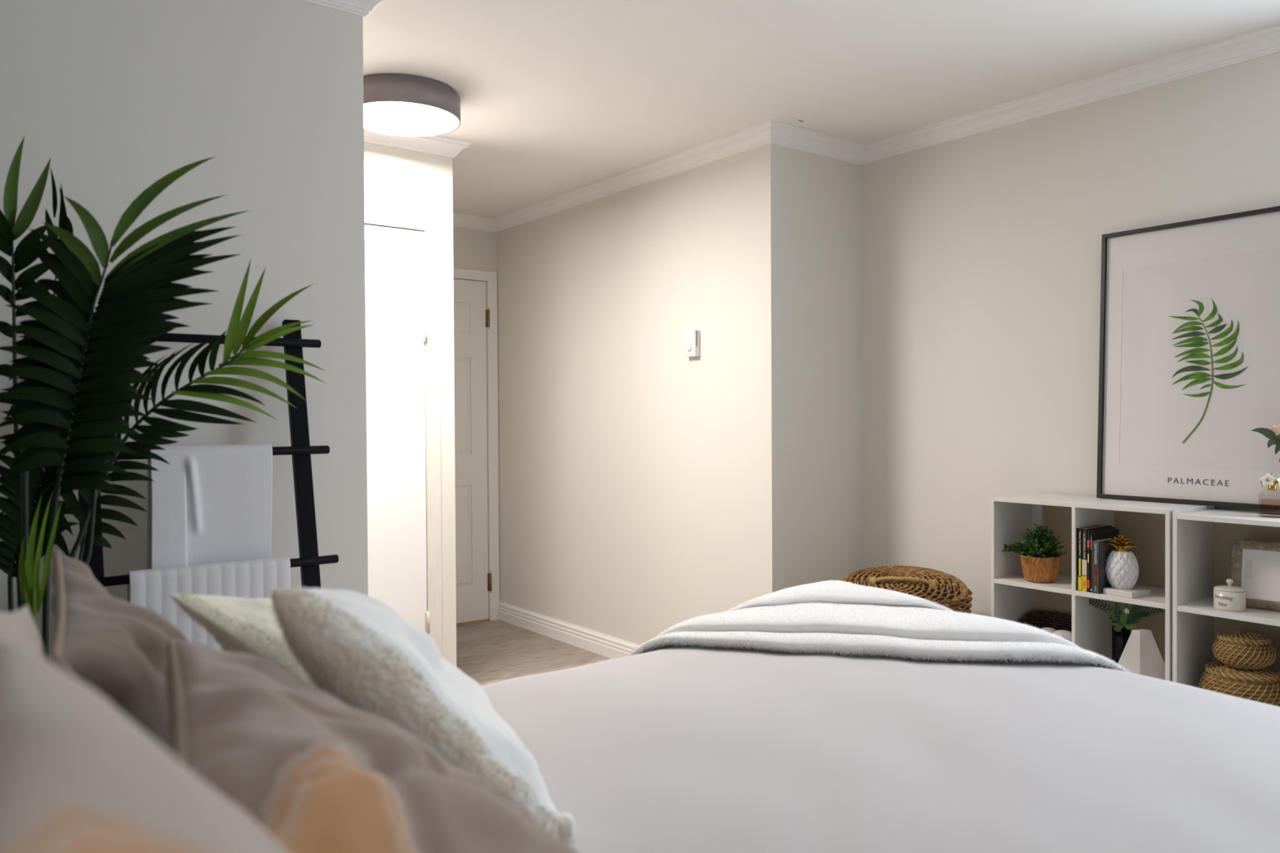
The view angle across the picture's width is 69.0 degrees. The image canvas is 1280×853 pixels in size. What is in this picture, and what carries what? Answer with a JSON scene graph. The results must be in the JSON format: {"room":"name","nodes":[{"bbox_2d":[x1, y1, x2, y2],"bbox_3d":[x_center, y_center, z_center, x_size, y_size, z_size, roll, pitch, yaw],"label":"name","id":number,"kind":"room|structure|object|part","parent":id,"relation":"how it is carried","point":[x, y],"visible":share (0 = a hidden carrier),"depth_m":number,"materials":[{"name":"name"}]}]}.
{"room":"bedroom","nodes":[
{"label":"bedroom","id":0,"kind":"room"},
{"bbox_2d":[0,0,368,652],"bbox_3d":[-1.479,0.008,2.046,1.761,2.353,0.120,-1,1,-38],"label":"wall","id":1,"kind":"structure","parent":0,"point":[121,96],"depth_m":2.32,"materials":[{"name":"white paint"}]},
{"bbox_2d":[301,0,385,20],"bbox_3d":[-1.445,-1.135,2.027,1.819,0.067,0.178,-1,1,-38],"label":"trim","id":2,"kind":"structure","parent":1,"relation":"attached to","point":[363,8],"depth_m":2.49,"materials":[{"name":"white paint"}]},
{"bbox_2d":[364,142,456,666],"bbox_3d":[-1.832,-0.003,3.172,2.579,2.353,0.100,-1,1,-38],"label":"wall","id":3,"kind":"structure","parent":0,"point":[396,180],"depth_m":3.88,"materials":[{"name":"white paint"}]},
{"bbox_2d":[364,208,442,657],"bbox_3d":[-1.191,0.151,3.623,0.882,2.026,0.049,-1,1,-38],"label":"door","id":4,"kind":"structure","parent":3,"relation":"in","point":[397,331],"depth_m":3.79,"materials":[{"name":"white paint"}]},
{"bbox_2d":[364,129,471,158],"bbox_3d":[-2.160,-1.150,3.622,2.637,0.067,1.343,-1,1,-38],"label":"trim","id":5,"kind":"structure","parent":3,"relation":"attached to","point":[440,145],"depth_m":3.80,"materials":[{"name":"white paint"}]},
{"bbox_2d":[453,226,499,618],"bbox_3d":[-1.233,-0.031,5.258,0.920,2.353,0.100,-1,1,-38],"label":"wall","id":6,"kind":"structure","parent":0,"point":[473,249],"depth_m":5.42,"materials":[{"name":"white paint"}]},
{"bbox_2d":[453,267,499,626],"bbox_3d":[-1.203,0.121,5.241,0.882,2.048,0.066,-1,1,-38],"label":"door","id":7,"kind":"structure","parent":6,"relation":"in","point":[472,318],"depth_m":5.42,"materials":[{"name":"white paint"}]},
{"bbox_3d":[-1.075,-0.632,5.328,0.226,0.170,0.008,-1,1,-38],"label":"panel","id":8,"kind":"part","parent":7,"relation":"part of","materials":[{"name":"white paint"}]},
{"bbox_3d":[-1.072,-0.119,5.334,0.226,0.565,0.008,-1,1,-38],"label":"panel","id":9,"kind":"part","parent":7,"relation":"part of","materials":[{"name":"white paint"}]},
{"bbox_3d":[-1.068,0.638,5.343,0.226,0.590,0.008,-1,1,-38],"label":"panel","id":10,"kind":"part","parent":7,"relation":"part of","materials":[{"name":"white paint"}]},
{"bbox_2d":[456,619,611,685],"bbox_3d":[-0.136,1.225,2.207,4.255,0.100,6.285,-1,1,-38],"label":"floor","id":11,"kind":"structure","parent":0,"point":[490,651],"depth_m":4.70,"materials":[{"name":"grey wood"}]},
{"bbox_2d":[0,134,325,660],"bbox_3d":[-0.974,0.303,1.877,0.653,1.761,0.370,-1,1,-35],"label":"potted palm","id":12,"kind":"object","parent":11,"relation":"on","point":[73,399],"visible":0.94,"depth_m":1.71,"materials":[{"name":"green plant"}]},
{"bbox_2d":[78,319,338,588],"bbox_3d":[-0.974,0.458,2.117,0.584,1.450,0.322,-1,1,-38],"label":"blanket ladder","id":13,"kind":"object","parent":11,"relation":"on","point":[300,450],"visible":0.35,"depth_m":2.29,"materials":[{"name":"black paint"}]},
{"bbox_3d":[-1.156,0.460,1.977,0.040,1.450,0.322,-1,1,-38],"label":"rail","id":14,"kind":"part","parent":13,"relation":"part of","materials":[{"name":"black paint"}]},
{"bbox_2d":[127,555,290,650],"bbox_3d":[-0.975,0.501,2.121,0.343,0.378,0.038,-1,1,-38],"label":"towel","id":15,"kind":"object","parent":13,"relation":"hanging from","point":[150,588],"visible":0.23,"depth_m":2.09,"materials":[{"name":"white fabric"}]},
{"bbox_2d":[146,444,272,569],"bbox_3d":[-0.995,0.263,2.166,0.270,0.438,0.053,-1,1,-38],"label":"towel","id":16,"kind":"object","parent":13,"relation":"hanging from","point":[211,504],"visible":0.7,"depth_m":2.15,"materials":[{"name":"white fabric"}]},
{"bbox_3d":[-0.792,0.455,2.258,0.040,1.450,0.322,-1,1,-38],"label":"rail","id":17,"kind":"part","parent":13,"relation":"part of","materials":[{"name":"black paint"}]},
{"bbox_2d":[840,565,973,613],"bbox_3d":[0.967,0.845,3.426,0.488,0.600,0.488,-1,1,-43],"label":"wicker hamper","id":18,"kind":"object","parent":11,"relation":"on","point":[927,584],"visible":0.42,"depth_m":3.40,"materials":[{"name":"wicker"}]},
{"bbox_3d":[0.960,0.569,3.403,0.234,0.042,0.039,0,1,16],"label":"rope handle","id":19,"kind":"part","parent":18,"relation":"part of","materials":[{"name":"brown fabric"}]},
{"bbox_3d":[0.966,0.593,3.424,0.415,0.089,0.416,-1,1,-38],"label":"woven lid","id":20,"kind":"part","parent":18,"relation":"part of","materials":[{"name":"brown wicker"}]},
{"bbox_2d":[991,492,1200,681],"bbox_3d":[1.520,0.701,3.118,0.272,0.908,0.591,-1,1,-38],"label":"cube shelf","id":21,"kind":"object","parent":11,"relation":"on","point":[1148,523],"visible":0.43,"depth_m":3.13,"materials":[{"name":"white laminate"}]},
{"bbox_3d":[1.343,0.699,3.347,0.272,0.908,0.012,-1,1,-38],"label":"panel","id":22,"kind":"part","parent":21,"relation":"part of","materials":[{"name":"white laminate"}]},
{"bbox_2d":[1001,523,1066,582],"bbox_3d":[1.371,0.434,3.229,0.160,0.196,0.207,0,1,-14],"label":"potted plant","id":23,"kind":"object","parent":21,"relation":"on","point":[1040,560],"visible":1,"depth_m":3.17,"materials":[{"name":"green plant"}]},
{"bbox_3d":[1.379,0.487,3.205,0.131,0.090,0.130,-1,1,-38],"label":"woven pot","id":24,"kind":"part","parent":23,"relation":"part of","materials":[{"name":"brown wood"}]},
{"bbox_2d":[1017,609,1071,632],"bbox_3d":[1.424,0.748,3.242,0.223,0.168,0.236,-1,1,-38],"label":"basket","id":25,"kind":"object","parent":21,"relation":"on","point":[1040,615],"visible":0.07,"depth_m":3.34,"materials":[{"name":"wicker"}]},
{"bbox_2d":[1040,627,1056,633],"bbox_3d":[1.424,0.736,3.243,0.076,0.068,0.074,-1,1,-38],"label":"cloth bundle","id":26,"kind":"object","parent":25,"relation":"in","point":[1051,630],"visible":0.23,"depth_m":3.23,"materials":[{"name":"white fabric"}]},
{"bbox_2d":[1052,630,1071,642],"bbox_3d":[1.433,0.722,3.149,0.084,0.062,0.083,-1,1,-38],"label":"cloth bundle","id":27,"kind":"object","parent":25,"relation":"in","point":[1065,634],"visible":0.36,"depth_m":3.12,"materials":[{"name":"white fabric"}]},
{"bbox_3d":[1.536,0.688,3.313,0.003,0.284,0.277,-1,1,-38],"label":"panel","id":28,"kind":"part","parent":21,"relation":"part of","materials":[{"name":"beige wood"}]},
{"bbox_3d":[1.534,0.395,3.309,0.003,0.271,0.277,-1,1,-38],"label":"panel","id":29,"kind":"part","parent":21,"relation":"part of","materials":[{"name":"beige wood"}]},
{"bbox_2d":[1075,524,1097,590],"bbox_3d":[1.474,0.432,3.075,0.136,0.203,0.012,-1,1,-38],"label":"book","id":30,"kind":"object","parent":21,"relation":"on","point":[1096,525],"visible":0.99,"depth_m":3.03,"materials":[{"name":"black paper"}]},
{"bbox_2d":[1077,525,1098,591],"bbox_3d":[1.479,0.432,3.062,0.129,0.203,0.013,-1,1,-38],"label":"book","id":31,"kind":"object","parent":21,"relation":"on","point":[1079,530],"visible":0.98,"depth_m":3.02,"materials":[{"name":"black paper"}]},
{"bbox_3d":[1.518,0.254,3.113,0.272,0.014,0.566,-1,1,-38],"label":"panel","id":32,"kind":"part","parent":21,"relation":"part of","materials":[{"name":"white laminate"}]},
{"bbox_2d":[1081,524,1111,591],"bbox_3d":[1.503,0.432,3.061,0.166,0.203,0.016,-1,1,-38],"label":"book","id":33,"kind":"object","parent":21,"relation":"on","point":[1084,531],"visible":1,"depth_m":3.01,"materials":[{"name":"black paper"}]},
{"bbox_2d":[1087,526,1115,592],"bbox_3d":[1.514,0.434,3.054,0.173,0.198,0.009,-1,1,-38],"label":"book","id":34,"kind":"object","parent":21,"relation":"on","point":[1111,527],"visible":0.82,"depth_m":3.00,"materials":[{"name":"black paper"}]},
{"bbox_2d":[1092,537,1115,594],"bbox_3d":[1.505,0.450,3.013,0.121,0.168,0.024,-1,1,-38],"label":"book","id":35,"kind":"object","parent":21,"relation":"on","point":[1101,550],"visible":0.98,"depth_m":2.98,"materials":[{"name":"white paper"}]},
{"bbox_2d":[1089,528,1119,592],"bbox_3d":[1.522,0.437,3.048,0.179,0.192,0.008,-1,1,-38],"label":"book","id":36,"kind":"object","parent":21,"relation":"on","point":[1111,533],"visible":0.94,"depth_m":3.01,"materials":[{"name":"black paper"}]},
{"bbox_2d":[1102,586,1151,598],"bbox_3d":[1.549,0.525,2.961,0.106,0.018,0.095,-1,1,-32],"label":"marble slab","id":37,"kind":"object","parent":21,"relation":"on","point":[1135,592],"visible":0.89,"depth_m":2.93,"materials":[{"name":"white stone"}]},
{"bbox_2d":[1105,533,1138,589],"bbox_3d":[1.542,0.431,2.976,0.096,0.170,0.096,-1,1,-38],"label":"ornament","id":38,"kind":"object","parent":37,"relation":"on","point":[1122,569],"visible":1,"depth_m":2.95,"materials":[{"name":"white ceramic"}]},
{"bbox_2d":[1088,597,1164,663],"bbox_3d":[1.582,0.692,3.016,0.091,0.283,0.278,-1,1,-38],"label":"plant","id":39,"kind":"object","parent":21,"relation":"on","point":[1122,624],"visible":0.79,"depth_m":3.02,"materials":[{"name":"green plant"}]},
{"bbox_3d":[1.597,0.688,2.970,0.018,0.252,0.175,-1,1,-19],"label":"fern stem","id":40,"kind":"part","parent":39,"relation":"part of","materials":[{"name":"green plant"}]},
{"bbox_3d":[1.713,0.690,3.084,0.003,0.284,0.277,-1,1,-38],"label":"panel","id":41,"kind":"part","parent":21,"relation":"part of","materials":[{"name":"beige wood"}]},
{"bbox_3d":[1.711,0.397,3.080,0.003,0.271,0.277,-1,1,-38],"label":"panel","id":42,"kind":"part","parent":21,"relation":"part of","materials":[{"name":"beige wood"}]},
{"bbox_2d":[1117,629,1164,679],"bbox_3d":[1.586,0.734,2.942,0.168,0.200,0.097,0,1,-11],"label":"wedge","id":43,"kind":"object","parent":21,"relation":"on","point":[1141,655],"visible":0.56,"depth_m":2.90,"materials":[{"name":"white ceramic"}]},
{"bbox_3d":[1.697,0.702,2.889,0.272,0.908,0.012,-1,1,-38],"label":"panel","id":44,"kind":"part","parent":21,"relation":"part of","materials":[{"name":"white laminate"}]},
{"bbox_2d":[1096,205,1279,510],"bbox_3d":[1.767,-0.206,2.954,0.059,0.905,0.616,-1,1,-36],"label":"framed print","id":45,"kind":"object","parent":21,"relation":"on","point":[1189,365],"visible":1,"depth_m":2.97,"materials":[{"name":"white paper"}]},
{"bbox_3d":[1.768,-0.153,2.947,0.016,0.414,0.087,-1,1,-38],"label":"printed stem","id":46,"kind":"part","parent":45,"relation":"part of","materials":[{"name":"green paper"}]},
{"bbox_2d":[1172,505,1279,688],"bbox_3d":[1.887,0.704,2.643,0.272,0.908,0.592,-1,1,-38],"label":"cube shelf","id":47,"kind":"object","parent":11,"relation":"on","point":[1203,535],"visible":0.41,"depth_m":2.84,"materials":[{"name":"white laminate"}]},
{"bbox_3d":[1.710,0.703,2.873,0.272,0.908,0.012,-1,1,-38],"label":"panel","id":48,"kind":"part","parent":47,"relation":"part of","materials":[{"name":"white laminate"}]},
{"bbox_3d":[1.885,0.269,2.638,0.272,0.014,0.566,-1,1,-38],"label":"panel","id":49,"kind":"part","parent":47,"relation":"part of","materials":[{"name":"white laminate"}]},
{"bbox_2d":[1213,578,1246,612],"bbox_3d":[1.729,0.491,2.728,0.082,0.090,0.081,-1,1,-38],"label":"ceramic jar","id":50,"kind":"object","parent":47,"relation":"on","point":[1228,597],"visible":1,"depth_m":2.70,"materials":[{"name":"beige ceramic"}]},
{"bbox_3d":[1.729,0.458,2.728,0.018,0.022,0.018,-1,1,-38],"label":"knob","id":51,"kind":"part","parent":50,"relation":"part of","materials":[{"name":"beige ceramic"}]},
{"bbox_3d":[1.729,0.473,2.728,0.081,0.010,0.081,-1,1,-38],"label":"lid","id":52,"kind":"part","parent":50,"relation":"part of","materials":[{"name":"beige ceramic"}]},
{"bbox_2d":[1198,661,1279,706],"bbox_3d":[1.778,0.770,2.744,0.223,0.130,0.223,0,1,42],"label":"seagrass basket","id":53,"kind":"object","parent":47,"relation":"on","point":[1262,686],"visible":0.56,"depth_m":2.67,"materials":[{"name":"brown wicker"}]},
{"bbox_3d":[1.777,0.718,2.743,0.190,0.023,0.190,-1,1,-38],"label":"lid","id":54,"kind":"part","parent":53,"relation":"part of","materials":[{"name":"brown wicker"}]},
{"bbox_2d":[1212,630,1275,670],"bbox_3d":[1.778,0.655,2.741,0.160,0.098,0.161,-1,1,-38],"label":"seagrass basket","id":55,"kind":"object","parent":53,"relation":"on","point":[1243,650],"visible":1,"depth_m":2.69,"materials":[{"name":"brown wicker"}]},
{"bbox_3d":[1.778,0.619,2.741,0.134,0.023,0.134,-1,1,-38],"label":"lid","id":56,"kind":"part","parent":55,"relation":"part of","materials":[{"name":"brown wicker"}]},
{"bbox_3d":[1.903,0.692,2.838,0.003,0.284,0.277,-1,1,-38],"label":"panel","id":57,"kind":"part","parent":47,"relation":"part of","materials":[{"name":"beige"}]},
{"bbox_3d":[1.901,0.404,2.835,0.003,0.260,0.277,-1,1,-38],"label":"panel","id":58,"kind":"part","parent":47,"relation":"part of","materials":[{"name":"beige wood"}]},
{"bbox_2d":[1230,538,1279,611],"bbox_3d":[1.833,0.438,2.736,0.171,0.202,0.068,0,1,43],"label":"photo frame","id":59,"kind":"object","parent":47,"relation":"on","point":[1255,564],"visible":0.83,"depth_m":2.74,"materials":[{"name":"grey wood"}]},
{"bbox_2d":[1251,422,1279,462],"bbox_3d":[1.866,0.125,2.697,0.088,0.273,0.154,-1,1,-38],"label":"bouquet","id":60,"kind":"object","parent":47,"relation":"on","point":[1269,433],"visible":1,"depth_m":2.70,"materials":[{"name":"green plant"}]},
{"bbox_2d":[1259,472,1279,517],"bbox_3d":[1.825,0.198,2.686,0.047,0.128,0.063,-1,1,-38],"label":"perfume bottle","id":61,"kind":"object","parent":47,"relation":"on","point":[1268,479],"visible":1,"depth_m":2.68,"materials":[{"name":"clear glass"}]},
{"bbox_3d":[0.179,0.890,1.377,2.125,0.585,1.530,-1,1,-38],"label":"bed","id":62,"kind":"object","parent":11,"relation":"on","visible":0},
{"bbox_2d":[480,643,1279,852],"bbox_3d":[0.207,0.825,1.399,2.236,0.595,1.710,-1,1,-38],"label":"duvet","id":63,"kind":"object","parent":62,"relation":"on","point":[679,748],"visible":0.74,"depth_m":1.51,"materials":[{"name":"white fabric"}]},
{"bbox_2d":[0,604,46,658],"bbox_3d":[-0.491,0.307,0.737,0.090,0.435,0.413,-1,1,-27],"label":"cushion","id":64,"kind":"object","parent":63,"relation":"on","point":[18,627],"visible":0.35,"depth_m":0.73,"materials":[{"name":"beige fabric"}]},
{"bbox_2d":[48,550,187,749],"bbox_3d":[-0.543,0.345,1.073,0.231,0.368,0.468,-1,1,-32],"label":"cushion","id":65,"kind":"object","parent":63,"relation":"on","point":[117,647],"visible":0.39,"depth_m":0.93,"materials":[{"name":"beige fabric"}]},
{"bbox_2d":[0,639,287,852],"bbox_3d":[-0.131,0.307,0.369,0.271,0.383,0.521,-1,1,-33],"label":"cushion","id":66,"kind":"object","parent":63,"relation":"on","point":[77,775],"visible":1,"depth_m":0.35,"materials":[{"name":"beige fabric"}]},
{"bbox_2d":[168,591,318,688],"bbox_3d":[-0.519,0.377,1.493,0.482,0.316,0.283,-1,1,-38],"label":"cushion","id":67,"kind":"object","parent":63,"relation":"on","point":[241,624],"visible":0.22,"depth_m":1.31,"materials":[{"name":"white fabric"}]},
{"bbox_2d":[165,637,577,852],"bbox_3d":[-0.179,0.372,0.768,0.392,0.339,0.463,-1,1,-25],"label":"cushion","id":68,"kind":"object","parent":63,"relation":"on","point":[318,773],"visible":0.85,"depth_m":0.68,"materials":[{"name":"beige fabric"}]},
{"bbox_2d":[266,584,577,846],"bbox_3d":[-0.252,0.348,1.162,0.336,0.379,0.389,0,1,-11],"label":"cushion","id":69,"kind":"object","parent":63,"relation":"on","point":[357,650],"visible":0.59,"depth_m":1.03,"materials":[{"name":"white fabric"}]},
{"bbox_2d":[625,579,1132,672],"bbox_3d":[0.541,0.996,2.024,1.108,1.136,1.251,-1,1,-38],"label":"throw blanket","id":70,"kind":"object","parent":63,"relation":"on","point":[829,616],"visible":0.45,"depth_m":2.19,"materials":[{"name":"white fabric"}]},
{"bbox_2d":[496,142,861,645],"bbox_3d":[0.073,-0.034,4.856,0.656,2.353,2.335,-1,1,-38],"label":"wall","id":71,"kind":"structure","parent":0,"point":[646,487],"depth_m":4.17,"materials":[{"name":"white paint"}]},
{"bbox_2d":[498,601,639,658],"bbox_3d":[1.235,1.102,3.279,0.572,0.104,6.065,-1,1,-38],"label":"baseboard","id":72,"kind":"structure","parent":71,"relation":"attached to","point":[604,645],"depth_m":4.92,"materials":[{"name":"white paint"}]},
{"bbox_2d":[684,329,699,357],"bbox_3d":[0.226,-0.364,4.086,0.036,0.116,0.076,-1,1,-38],"label":"thermostat","id":73,"kind":"object","parent":71,"relation":"attached to","point":[691,337],"visible":1,"depth_m":4.07,"materials":[{"name":"white plastic"}]},
{"bbox_2d":[453,22,1279,231],"bbox_3d":[1.138,-1.165,3.312,6.242,0.067,0.936,0,1,39],"label":"trim","id":74,"kind":"structure","parent":71,"relation":"attached to","point":[1264,41],"depth_m":3.71,"materials":[{"name":"white paint"}]},
{"bbox_2d":[362,0,1279,217],"bbox_3d":[-0.150,-1.228,2.178,4.255,0.100,6.285,-1,1,-38],"label":"ceiling","id":75,"kind":"structure","parent":0,"point":[557,97],"depth_m":3.04,"materials":[{"name":"white paint"}]},
{"bbox_2d":[363,73,460,137],"bbox_3d":[-0.842,-1.139,3.309,0.400,0.097,0.400,-1,1,-38],"label":"ceiling lamp","id":76,"kind":"object","parent":75,"relation":"attached to","point":[398,104],"visible":0.86,"depth_m":3.20,"materials":[{"name":"grey metal"}]},
{"bbox_2d":[363,101,459,135],"bbox_3d":[-0.842,-1.094,3.310,0.391,0.005,0.391,-1,1,-38],"label":"diffuser","id":77,"kind":"object","parent":76,"relation":"attached to","point":[386,117],"depth_m":3.29,"materials":[{"name":"white plastic"}]},
{"bbox_2d":[860,51,1279,617],"bbox_3d":[2.215,-0.019,2.539,0.100,2.353,3.950,-1,1,-38],"label":"wall","id":78,"kind":"structure","parent":0,"point":[980,253],"depth_m":3.52,"materials":[{"name":"white paint"}]}
]}

